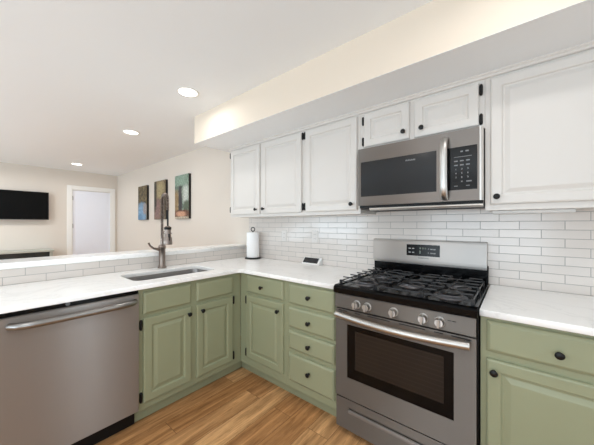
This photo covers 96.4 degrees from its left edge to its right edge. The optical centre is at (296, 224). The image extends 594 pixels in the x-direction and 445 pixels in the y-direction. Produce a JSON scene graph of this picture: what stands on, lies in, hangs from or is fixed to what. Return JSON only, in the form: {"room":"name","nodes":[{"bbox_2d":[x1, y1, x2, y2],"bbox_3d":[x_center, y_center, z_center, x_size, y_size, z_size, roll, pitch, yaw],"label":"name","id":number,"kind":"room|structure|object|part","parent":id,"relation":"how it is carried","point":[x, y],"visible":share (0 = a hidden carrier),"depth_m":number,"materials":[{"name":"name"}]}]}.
{"room":"kitchen","nodes":[
{"label":"kitchen","id":0,"kind":"room"},
{"bbox_2d":[0,162,116,255],"bbox_3d":[-5.795,0.090,4.179,0.100,2.408,5.094,0,0,39],"label":"wall","id":1,"kind":"structure","parent":0,"point":[15,234],"depth_m":5.17,"materials":[{"name":"beige paint"}]},
{"bbox_2d":[0,189,48,219],"bbox_3d":[-5.142,-0.356,4.818,0.095,0.526,0.930,0,0,39],"label":"television","id":2,"kind":"object","parent":1,"relation":"attached to","point":[14,204],"visible":1,"depth_m":4.89,"materials":[{"name":"black plastic"}]},
{"bbox_2d":[67,185,114,254],"bbox_3d":[-4.468,0.241,5.779,0.118,2.105,0.845,0,0,39],"label":"trim","id":3,"kind":"structure","parent":1,"relation":"attached to","point":[69,187],"depth_m":5.58,"materials":[{"name":"white paint"}]},
{"bbox_2d":[73,190,109,254],"bbox_3d":[-4.463,0.287,5.772,0.053,1.998,0.662,0,0,39],"label":"door","id":4,"kind":"structure","parent":1,"relation":"in","point":[91,210],"depth_m":5.75,"materials":[{"name":"white wood"}]},
{"bbox_2d":[0,0,432,175],"bbox_3d":[-2.423,-1.164,1.406,8.830,0.100,5.294,0,0,39],"label":"ceiling","id":5,"kind":"structure","parent":0,"point":[75,75],"depth_m":1.80,"materials":[{"name":"white paint"}]},
{"bbox_2d":[122,129,139,134],"bbox_3d":[-1.998,-1.111,3.196,0.180,0.006,0.180,0,0,39],"label":"recessed light","id":6,"kind":"object","parent":5,"relation":"in","point":[132,132],"visible":1,"depth_m":3.19,"materials":[{"name":"white paint"}]},
{"bbox_2d":[176,87,198,97],"bbox_3d":[-0.917,-1.111,2.231,0.180,0.006,0.180,0,0,39],"label":"recessed light","id":7,"kind":"object","parent":5,"relation":"in","point":[184,91],"visible":1,"depth_m":2.23,"materials":[{"name":"white paint"}]},
{"bbox_2d":[95,367,373,444],"bbox_3d":[-2.423,1.344,1.406,8.830,0.100,5.294,0,0,39],"label":"floor","id":8,"kind":"structure","parent":0,"point":[240,407],"depth_m":1.74,"materials":[{"name":"brown wood"}]},
{"bbox_2d":[0,248,53,259],"bbox_3d":[-5.267,0.880,4.383,0.425,0.828,1.820,0,0,39],"label":"media console","id":9,"kind":"object","parent":8,"relation":"on","point":[28,253],"visible":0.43,"depth_m":4.71},
{"bbox_3d":[-4.862,0.849,4.607,0.018,0.699,0.838,0,0,39],"label":"dark glass door","id":10,"kind":"part","parent":9,"relation":"part of","materials":[{"name":"black glass"}]},
{"bbox_2d":[0,290,138,444],"bbox_3d":[-1.392,0.852,1.610,0.666,0.883,0.602,0,0,39],"label":"dishwasher","id":11,"kind":"object","parent":8,"relation":"on","point":[69,372],"visible":1,"depth_m":1.41,"materials":[{"name":"silver metal"}]},
{"bbox_3d":[-1.157,0.479,1.430,0.075,0.035,0.557,0,0,39],"label":"handle","id":12,"kind":"part","parent":11,"relation":"part of","materials":[{"name":"silver metal"}]},
{"bbox_2d":[134,273,241,422],"bbox_3d":[-0.933,0.853,2.197,0.620,0.882,0.881,0,0,39],"label":"base cabinet","id":13,"kind":"object","parent":8,"relation":"on","point":[190,331],"visible":0.84,"depth_m":1.93,"materials":[{"name":"green paint"}]},
{"bbox_3d":[-0.884,0.508,1.832,0.019,0.142,0.326,0,0,39],"label":"false drawer","id":14,"kind":"part","parent":13,"relation":"part of","materials":[{"name":"green paint"}]},
{"bbox_3d":[-0.884,0.876,1.832,0.019,0.544,0.326,0,0,39],"label":"door","id":15,"kind":"part","parent":13,"relation":"part of","materials":[{"name":"green paint"}]},
{"bbox_2d":[0,257,370,313],"bbox_3d":[-0.628,0.395,1.867,1.578,0.030,2.086,0,0,39],"label":"countertop","id":16,"kind":"structure","parent":13,"relation":"on","point":[24,296],"depth_m":1.84,"materials":[{"name":"white stone"}]},
{"bbox_2d":[148,193,171,268],"bbox_3d":[-1.165,0.053,2.260,0.192,0.654,0.156,0,0,39],"label":"faucet","id":17,"kind":"object","parent":16,"relation":"on","point":[166,239],"visible":1,"depth_m":2.30,"materials":[{"name":"silver metal"}]},
{"bbox_3d":[-1.222,0.191,2.284,0.031,0.080,0.120,0,0,39],"label":"lever handle","id":18,"kind":"part","parent":17,"relation":"part of","materials":[{"name":"silver metal"}]},
{"bbox_2d":[127,269,206,280],"bbox_3d":[-1.009,0.509,2.124,0.403,0.198,0.690,0,0,39],"label":"sink","id":19,"kind":"object","parent":16,"relation":"in","point":[168,274],"visible":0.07,"depth_m":2.26,"materials":[{"name":"silver metal"}]},
{"bbox_2d":[245,227,260,258],"bbox_3d":[-0.494,0.203,2.976,0.180,0.353,0.180,0,0,39],"label":"paper towel holder","id":20,"kind":"object","parent":16,"relation":"on","point":[252,227],"visible":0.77,"depth_m":2.96,"materials":[{"name":"metal"}]},
{"bbox_2d":[247,232,258,257],"bbox_3d":[-0.494,0.225,2.976,0.139,0.278,0.139,0,0,39],"label":"paper towel roll","id":21,"kind":"object","parent":20,"relation":"on","point":[252,237],"visible":1,"depth_m":2.91,"materials":[{"name":"white paper"}]},
{"bbox_2d":[302,256,322,265],"bbox_3d":[0.143,0.347,2.538,0.207,0.066,0.065,0,0,39],"label":"tablet","id":22,"kind":"object","parent":16,"relation":"on","point":[307,260],"visible":1,"depth_m":2.52,"materials":[{"name":"white plastic"}]},
{"bbox_3d":[-0.649,0.508,2.118,0.019,0.142,0.327,0,0,39],"label":"false drawer","id":23,"kind":"part","parent":13,"relation":"part of","materials":[{"name":"green paint"}]},
{"bbox_3d":[-0.649,0.876,2.118,0.019,0.544,0.327,0,0,39],"label":"door","id":24,"kind":"part","parent":13,"relation":"part of","materials":[{"name":"green paint"}]},
{"bbox_2d":[241,273,292,393],"bbox_3d":[-0.136,0.853,2.379,0.608,0.882,0.640,0,0,39],"label":"base cabinet","id":25,"kind":"object","parent":8,"relation":"on","point":[263,299],"visible":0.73,"depth_m":2.11,"materials":[{"name":"green paint"}]},
{"bbox_3d":[-0.263,0.858,2.122,0.420,0.528,0.019,0,0,39],"label":"door","id":26,"kind":"part","parent":25,"relation":"part of","materials":[{"name":"green paint"}]},
{"bbox_3d":[-0.263,0.498,2.122,0.420,0.144,0.019,0,0,39],"label":"drawer","id":27,"kind":"part","parent":25,"relation":"part of","materials":[{"name":"green paint"}]},
{"bbox_2d":[287,281,336,416],"bbox_3d":[0.264,0.853,2.050,0.428,0.882,0.640,0,0,39],"label":"base cabinet","id":28,"kind":"object","parent":8,"relation":"on","point":[311,320],"visible":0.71,"depth_m":1.81,"materials":[{"name":"green paint"}]},
{"bbox_3d":[0.091,1.038,1.830,0.390,0.199,0.019,0,0,39],"label":"drawer","id":29,"kind":"part","parent":28,"relation":"part of","materials":[{"name":"green paint"}]},
{"bbox_3d":[0.091,0.840,1.830,0.390,0.132,0.019,0,0,39],"label":"drawer","id":30,"kind":"part","parent":28,"relation":"part of","materials":[{"name":"green paint"}]},
{"bbox_3d":[0.091,0.675,1.830,0.390,0.147,0.019,0,0,39],"label":"drawer","id":31,"kind":"part","parent":28,"relation":"part of","materials":[{"name":"green paint"}]},
{"bbox_3d":[0.091,0.504,1.830,0.390,0.145,0.019,0,0,39],"label":"drawer","id":32,"kind":"part","parent":28,"relation":"part of","materials":[{"name":"green paint"}]},
{"bbox_2d":[333,238,488,444],"bbox_3d":[0.701,0.703,1.646,0.748,1.181,0.733,0,0,39],"label":"gas range","id":33,"kind":"object","parent":8,"relation":"on","point":[408,347],"visible":1,"depth_m":1.45,"materials":[{"name":"silver metal"}]},
{"bbox_3d":[0.343,0.471,1.554,0.049,0.049,0.033,0,0,39],"label":"knob","id":34,"kind":"part","parent":33,"relation":"part of","materials":[{"name":"silver metal"}]},
{"bbox_3d":[0.445,0.371,1.706,0.150,0.017,0.150,0,0,39],"label":"burner","id":35,"kind":"part","parent":33,"relation":"part of","materials":[{"name":"black metal"}]},
{"bbox_3d":[0.394,0.472,1.512,0.049,0.049,0.033,0,0,39],"label":"knob","id":36,"kind":"part","parent":33,"relation":"part of","materials":[{"name":"silver metal"}]},
{"bbox_3d":[0.541,1.161,1.450,0.734,0.186,0.032,0,0,39],"label":"drawer","id":37,"kind":"part","parent":33,"relation":"part of","materials":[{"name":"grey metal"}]},
{"bbox_3d":[0.511,0.470,1.416,0.049,0.049,0.033,0,0,39],"label":"knob","id":38,"kind":"part","parent":33,"relation":"part of","materials":[{"name":"silver metal"}]},
{"bbox_3d":[0.537,0.754,1.446,0.474,0.231,0.024,0,0,39],"label":"glass","id":39,"kind":"part","parent":33,"relation":"part of","materials":[{"name":"black glass"}]},
{"bbox_3d":[0.501,0.545,1.396,0.689,0.043,0.093,0,0,39],"label":"handle","id":40,"kind":"part","parent":33,"relation":"part of","materials":[{"name":"silver metal"}]},
{"bbox_3d":[0.537,0.468,1.444,0.734,0.085,0.051,0,0,39],"label":"control panel","id":41,"kind":"part","parent":33,"relation":"part of","materials":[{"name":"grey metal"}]},
{"bbox_3d":[0.539,0.789,1.448,0.734,0.538,0.038,0,0,39],"label":"oven door","id":42,"kind":"part","parent":33,"relation":"part of","materials":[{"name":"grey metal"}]},
{"bbox_2d":[333,272,487,318],"bbox_3d":[0.708,0.398,1.653,0.746,0.048,0.608,0,0,39],"label":"cooktop","id":43,"kind":"object","parent":33,"relation":"in","point":[433,304],"depth_m":1.46,"materials":[{"name":"black metal"}]},
{"bbox_3d":[0.714,0.371,1.660,0.160,0.017,0.160,0,0,39],"label":"burner","id":44,"kind":"part","parent":33,"relation":"part of","materials":[{"name":"black metal"}]},
{"bbox_3d":[0.625,0.470,1.322,0.049,0.049,0.033,0,0,39],"label":"knob","id":45,"kind":"part","parent":33,"relation":"part of","materials":[{"name":"silver metal"}]},
{"bbox_3d":[0.923,0.322,1.915,0.746,0.116,0.035,0,0,39],"label":"vent panel","id":46,"kind":"part","parent":33,"relation":"part of","materials":[{"name":"black metal"}]},
{"bbox_3d":[0.683,0.470,1.274,0.049,0.049,0.033,0,0,39],"label":"knob","id":47,"kind":"part","parent":33,"relation":"part of","materials":[{"name":"silver metal"}]},
{"bbox_3d":[0.811,0.371,1.405,0.160,0.017,0.160,0,0,39],"label":"burner","id":48,"kind":"part","parent":33,"relation":"part of","materials":[{"name":"black metal"}]},
{"bbox_3d":[0.982,0.371,1.613,0.132,0.017,0.132,0,0,39],"label":"burner","id":49,"kind":"part","parent":33,"relation":"part of","materials":[{"name":"black metal"}]},
{"bbox_2d":[480,316,593,444],"bbox_3d":[1.216,0.853,1.267,0.516,0.882,0.640,0,0,39],"label":"base cabinet","id":50,"kind":"object","parent":8,"relation":"on","point":[537,382],"visible":0.88,"depth_m":1.09,"materials":[{"name":"green paint"}]},
{"bbox_3d":[0.862,0.651,1.164,0.031,0.031,0.031,0,0,39],"label":"knob","id":51,"kind":"part","parent":50,"relation":"part of","materials":[{"name":"black metal"}]},
{"bbox_2d":[480,284,593,335],"bbox_3d":[1.234,0.395,1.268,0.544,0.030,0.644,0,0,39],"label":"countertop","id":52,"kind":"structure","parent":50,"relation":"on","point":[574,313],"depth_m":1.20,"materials":[{"name":"white stone"}]},
{"bbox_3d":[1.037,0.499,1.052,0.466,0.139,0.019,0,0,39],"label":"drawer","id":53,"kind":"part","parent":50,"relation":"part of","materials":[{"name":"green paint"}]},
{"bbox_3d":[1.037,0.872,1.052,0.466,0.543,0.019,0,0,39],"label":"door","id":54,"kind":"part","parent":50,"relation":"part of","materials":[{"name":"green paint"}]},
{"bbox_3d":[1.022,0.509,1.033,0.031,0.031,0.031,0,0,39],"label":"knob","id":55,"kind":"part","parent":50,"relation":"part of","materials":[{"name":"black metal"}]},
{"bbox_2d":[117,147,586,295],"bbox_3d":[-0.774,0.090,3.412,8.830,2.408,0.100,0,0,39],"label":"wall","id":56,"kind":"structure","parent":0,"point":[211,222],"depth_m":4.07,"materials":[{"name":"beige paint"}]},
{"bbox_2d":[138,185,148,219],"bbox_3d":[-2.962,-0.416,5.120,0.410,0.650,0.040,0,0,39],"label":"picture","id":57,"kind":"object","parent":56,"relation":"attached to","point":[143,191],"visible":1,"depth_m":5.07},
{"bbox_2d":[154,179,167,219],"bbox_3d":[-2.381,-0.429,4.642,0.445,0.675,0.040,0,0,39],"label":"picture","id":58,"kind":"object","parent":56,"relation":"attached to","point":[160,187],"visible":0.87,"depth_m":4.63,"materials":[{"name":"paint"}]},
{"bbox_2d":[175,173,190,218],"bbox_3d":[-1.788,-0.434,4.155,0.430,0.685,0.040,0,0,39],"label":"picture","id":59,"kind":"object","parent":56,"relation":"attached to","point":[182,182],"visible":1,"depth_m":4.10},
{"bbox_2d":[230,131,311,217],"bbox_3d":[-0.265,-0.457,2.706,1.036,0.756,0.328,0,0,39],"label":"upper cabinet","id":60,"kind":"object","parent":56,"relation":"attached to","point":[267,178],"visible":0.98,"depth_m":2.54,"materials":[{"name":"white paint"}]},
{"bbox_3d":[-0.547,-0.454,2.779,0.465,0.695,0.019,0,0,39],"label":"door","id":61,"kind":"part","parent":60,"relation":"part of","materials":[{"name":"white paint"}]},
{"bbox_3d":[-0.337,-0.082,2.619,1.034,0.006,0.004,0,0,39],"label":"rail","id":62,"kind":"part","parent":60,"relation":"part of","materials":[{"name":"white paint"}]},
{"bbox_3d":[-0.151,-0.450,2.452,0.494,0.688,0.019,0,0,39],"label":"door","id":63,"kind":"part","parent":60,"relation":"part of","materials":[{"name":"white paint"}]},
{"bbox_2d":[229,41,593,151],"bbox_3d":[0.350,-0.823,2.040,2.834,0.026,0.020,0,0,39],"label":"trim","id":64,"kind":"structure","parent":60,"relation":"attached to","point":[589,45],"depth_m":1.58,"materials":[{"name":"white paint"}]},
{"bbox_2d":[304,115,375,215],"bbox_3d":[0.338,-0.457,2.210,0.524,0.756,0.328,0,0,39],"label":"upper cabinet","id":65,"kind":"object","parent":56,"relation":"attached to","point":[331,149],"visible":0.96,"depth_m":2.09,"materials":[{"name":"white paint"}]},
{"bbox_3d":[0.260,-0.451,2.115,0.480,0.690,0.019,0,0,39],"label":"door","id":66,"kind":"part","parent":65,"relation":"part of","materials":[{"name":"white paint"}]},
{"bbox_3d":[0.266,-0.082,2.123,0.522,0.006,0.004,0,0,39],"label":"rail","id":67,"kind":"part","parent":65,"relation":"part of","materials":[{"name":"white paint"}]},
{"bbox_2d":[249,209,593,295],"bbox_3d":[0.539,0.137,2.262,2.880,0.486,0.008,0,0,39],"label":"wall tiles","id":68,"kind":"structure","parent":56,"relation":"attached to","point":[554,252],"depth_m":1.73,"materials":[{"name":"white tile"}]},
{"bbox_2d":[282,230,286,240],"bbox_3d":[-0.135,0.118,2.808,0.070,0.115,0.006,0,0,39],"label":"wall outlet","id":69,"kind":"object","parent":68,"relation":"attached to","point":[284,232],"visible":1,"depth_m":2.80,"materials":[{"name":"plastic"}]},
{"bbox_2d":[312,231,317,242],"bbox_3d":[0.172,0.118,2.555,0.070,0.115,0.006,0,0,39],"label":"wall outlet","id":70,"kind":"object","parent":68,"relation":"attached to","point":[314,233],"visible":1,"depth_m":2.55,"materials":[{"name":"plastic"}]},
{"bbox_2d":[358,126,484,211],"bbox_3d":[0.811,-0.317,1.774,0.734,0.437,0.398,0,0,39],"label":"microwave","id":71,"kind":"object","parent":56,"relation":"attached to","point":[444,171],"visible":1,"depth_m":1.62,"materials":[{"name":"silver metal"}]},
{"bbox_3d":[0.651,-0.318,1.744,0.486,0.244,0.027,0,0,39],"label":"door glass","id":72,"kind":"part","parent":71,"relation":"part of","materials":[{"name":"black glass"}]},
{"bbox_3d":[0.846,-0.324,1.527,0.038,0.368,0.061,0,0,39],"label":"handle","id":73,"kind":"part","parent":71,"relation":"part of","materials":[{"name":"silver metal"}]},
{"bbox_3d":[1.008,-0.335,1.449,0.016,0.401,0.029,0,0,39],"label":"trim","id":74,"kind":"part","parent":71,"relation":"part of","materials":[{"name":"silver metal"}]},
{"bbox_2d":[361,79,484,148],"bbox_3d":[0.830,-0.686,1.805,0.750,0.300,0.328,0,0,39],"label":"upper cabinet","id":75,"kind":"object","parent":56,"relation":"attached to","point":[461,107],"visible":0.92,"depth_m":1.65,"materials":[{"name":"white paint"}]},
{"bbox_3d":[0.609,-0.680,1.827,0.316,0.242,0.019,0,0,39],"label":"door","id":76,"kind":"part","parent":75,"relation":"part of","materials":[{"name":"white paint"}]},
{"bbox_3d":[0.888,-0.675,1.598,0.343,0.238,0.019,0,0,39],"label":"door","id":77,"kind":"part","parent":75,"relation":"part of","materials":[{"name":"white paint"}]},
{"bbox_2d":[485,48,593,211],"bbox_3d":[1.322,-0.457,1.401,0.522,0.756,0.328,0,0,39],"label":"upper cabinet","id":78,"kind":"object","parent":56,"relation":"attached to","point":[539,118],"visible":0.98,"depth_m":1.32,"materials":[{"name":"white paint"}]},
{"bbox_3d":[1.067,-0.150,1.419,0.031,0.031,0.031,0,0,39],"label":"knob","id":79,"kind":"part","parent":78,"relation":"part of","materials":[{"name":"black metal"}]},
{"bbox_2d":[493,209,575,213],"bbox_3d":[1.321,-0.072,1.500,0.345,0.016,0.075,0,0,39],"label":"light bar","id":80,"kind":"object","parent":78,"relation":"attached to","point":[551,210],"visible":0.95,"depth_m":1.46,"materials":[{"name":"white plastic"}]},
{"bbox_3d":[1.250,-0.082,1.313,0.520,0.006,0.004,0,0,39],"label":"rail","id":81,"kind":"part","parent":78,"relation":"part of","materials":[{"name":"white paint"}]},
{"bbox_2d":[194,0,593,152],"bbox_3d":[0.732,-0.975,1.691,4.117,0.278,0.645,0,0,39],"label":"soffit","id":82,"kind":"structure","parent":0,"point":[436,27],"depth_m":1.47,"materials":[{"name":"beige paint"}]},
{"bbox_3d":[-1.327,0.787,2.447,0.222,1.014,2.094,0,0,39],"label":"wall","id":83,"kind":"structure","parent":0,"visible":0},
{"bbox_2d":[0,248,246,285],"bbox_3d":[-1.241,0.330,2.371,0.008,0.100,2.086,0,0,39],"label":"wall tiles","id":84,"kind":"object","parent":83,"relation":"attached to","point":[52,272],"depth_m":2.04,"materials":[{"name":"white tile"}]},
{"bbox_2d":[0,244,246,269],"bbox_3d":[-1.339,0.260,2.437,0.268,0.040,2.124,0,0,39],"label":"bar ledge","id":85,"kind":"object","parent":83,"relation":"on","point":[79,258],"visible":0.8,"depth_m":2.06,"materials":[{"name":"white stone"}]}
]}

